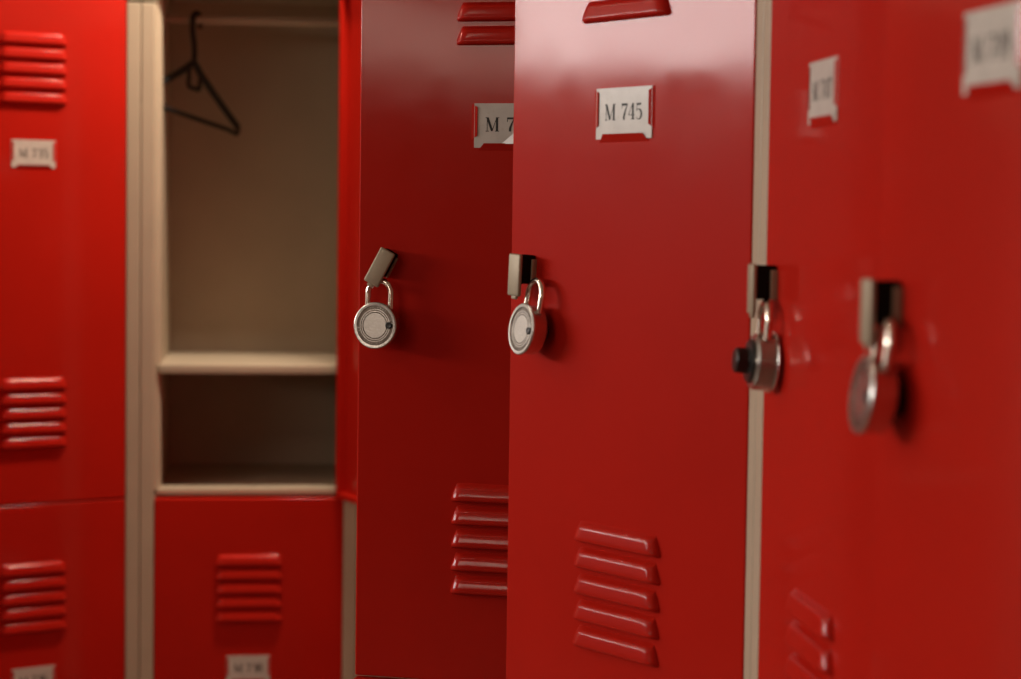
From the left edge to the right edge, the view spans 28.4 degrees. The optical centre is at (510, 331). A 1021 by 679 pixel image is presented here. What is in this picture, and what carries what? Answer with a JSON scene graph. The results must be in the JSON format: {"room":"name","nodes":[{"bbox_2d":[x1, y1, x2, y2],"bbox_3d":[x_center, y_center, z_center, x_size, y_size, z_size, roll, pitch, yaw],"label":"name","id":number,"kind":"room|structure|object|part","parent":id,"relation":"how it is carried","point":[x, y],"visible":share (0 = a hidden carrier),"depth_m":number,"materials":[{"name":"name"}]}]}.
{"room":"changing room","nodes":[
{"label":"changing room","id":0,"kind":"room"},
{"bbox_3d":[-1.717,1.598,-1.722,5.600,0.100,11.009,0,3,-7],"label":"floor","id":1,"kind":"structure","parent":0,"visible":0},
{"bbox_2d":[0,0,142,678],"bbox_3d":[-0.820,0.299,3.487,0.365,1.925,0.506,0,3,-7],"label":"locker","id":2,"kind":"object","parent":1,"relation":"on","point":[70,70],"visible":1,"depth_m":3.33,"materials":[{"name":"red metal"}]},
{"bbox_3d":[-0.791,0.715,3.341,0.318,0.864,0.024,-1,4,-32],"label":"door","id":3,"kind":"part","parent":2,"relation":"part of","materials":[{"name":"red metal"}]},
{"bbox_3d":[-0.780,-0.150,3.292,0.318,0.864,0.024,-1,4,-32],"label":"door","id":4,"kind":"part","parent":2,"relation":"part of","materials":[{"name":"red metal"}]},
{"bbox_2d":[139,0,360,678],"bbox_3d":[-0.395,0.306,3.460,0.470,1.924,0.662,0,3,-7],"label":"locker","id":5,"kind":"object","parent":1,"relation":"on","point":[250,239],"visible":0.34,"depth_m":3.69,"materials":[{"name":"beige metal"}]},
{"bbox_2d":[163,11,239,135],"bbox_3d":[-0.559,-0.457,3.529,0.013,0.214,0.350,2,3,21],"label":"hanger","id":6,"kind":"object","parent":5,"relation":"hanging from","point":[192,63],"visible":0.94,"depth_m":3.54,"materials":[{"name":"black plastic"}]},
{"bbox_3d":[-0.558,-0.423,3.536,0.013,0.107,0.352,2,-4,21],"label":"hanger frame","id":7,"kind":"part","parent":6,"relation":"part of","materials":[{"name":"black plastic"}]},
{"bbox_2d":[158,351,335,373],"bbox_3d":[-0.458,0.054,3.597,0.317,0.016,0.340,0,3,-7],"label":"shelf","id":8,"kind":"object","parent":5,"relation":"attached to","point":[169,362],"depth_m":3.48,"materials":[{"name":"beige metal"}]},
{"bbox_3d":[-0.449,0.714,3.452,0.318,0.864,0.024,0,3,-7],"label":"door","id":9,"kind":"part","parent":5,"relation":"part of","materials":[{"name":"red metal"}]},
{"bbox_3d":[-0.454,-0.548,3.555,0.328,0.015,0.015,0,3,-7],"label":"hanging rod","id":10,"kind":"part","parent":5,"relation":"part of","materials":[{"name":"beige metal"}]},
{"bbox_3d":[-0.206,-0.141,3.276,0.024,0.864,0.318,-1,4,-29],"label":"door","id":11,"kind":"part","parent":5,"relation":"part of","materials":[{"name":"red metal"}]},
{"bbox_2d":[354,0,514,678],"bbox_3d":[0.157,0.385,2.200,0.661,1.925,0.365,0,3,-7],"label":"locker","id":12,"kind":"object","parent":1,"relation":"on","point":[437,93],"visible":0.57,"depth_m":2.07,"materials":[{"name":"red metal"}]},
{"bbox_2d":[354,278,399,348],"bbox_3d":[-0.134,-0.019,2.070,0.048,0.073,0.028,2,4,23],"label":"padlock","id":13,"kind":"object","parent":12,"relation":"attached to","point":[376,324],"visible":1,"depth_m":2.06,"materials":[{"name":"metal"}]},
{"bbox_3d":[-0.135,-0.065,2.061,0.017,0.042,0.004,30,9,10],"label":"latch handle","id":14,"kind":"part","parent":12,"relation":"part of","materials":[{"name":"silver metal"}]},
{"bbox_3d":[-0.014,0.796,2.098,0.318,0.864,0.024,1,3,12],"label":"door","id":15,"kind":"part","parent":12,"relation":"part of","materials":[{"name":"red metal"}]},
{"bbox_2d":[506,0,764,678],"bbox_3d":[0.265,0.407,1.845,0.531,1.925,0.365,0,3,-7],"label":"locker","id":16,"kind":"object","parent":1,"relation":"on","point":[637,130],"visible":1,"depth_m":1.76,"materials":[{"name":"red metal"}]},
{"bbox_3d":[0.004,-0.051,1.865,0.004,0.042,0.017,-2,7,-38],"label":"latch handle","id":17,"kind":"part","parent":16,"relation":"part of","materials":[{"name":"silver metal"}]},
{"bbox_2d":[508,277,548,354],"bbox_3d":[0.020,-0.015,1.856,0.030,0.071,0.048,-1,4,-27],"label":"padlock","id":18,"kind":"object","parent":16,"relation":"attached to","point":[528,331],"visible":1,"depth_m":1.84,"materials":[{"name":"metal"}]},
{"bbox_2d":[747,0,886,678],"bbox_3d":[0.384,0.429,1.490,0.380,1.925,0.365,0,3,-7],"label":"locker","id":19,"kind":"object","parent":1,"relation":"on","point":[824,60],"visible":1,"depth_m":1.45,"materials":[{"name":"red metal"}]},
{"bbox_3d":[0.188,-0.032,1.570,0.004,0.042,0.017,0,3,-7],"label":"latch handle","id":20,"kind":"part","parent":19,"relation":"part of","materials":[{"name":"silver metal"}]},
{"bbox_2d":[732,299,780,393],"bbox_3d":[0.189,0.011,1.562,0.034,0.074,0.048,1,3,-4],"label":"padlock","id":21,"kind":"object","parent":19,"relation":"attached to","point":[759,362],"visible":1,"depth_m":1.55,"materials":[{"name":"metal"}]},
{"bbox_2d":[860,0,1020,678],"bbox_3d":[0.418,0.450,1.126,0.399,1.925,0.365,0,3,-7],"label":"locker","id":22,"kind":"object","parent":1,"relation":"on","point":[946,602],"visible":0.98,"depth_m":1.12,"materials":[{"name":"red metal"}]},
{"bbox_3d":[0.213,-0.011,1.202,0.004,0.042,0.017,0,3,-11],"label":"latch handle","id":23,"kind":"part","parent":22,"relation":"part of","materials":[{"name":"silver metal"}]},
{"bbox_2d":[848,315,905,434],"bbox_3d":[0.219,0.026,1.196,0.030,0.072,0.048,1,3,-1],"label":"padlock","id":24,"kind":"object","parent":22,"relation":"attached to","point":[877,395],"visible":1,"depth_m":1.18,"materials":[{"name":"metal"}]}
]}

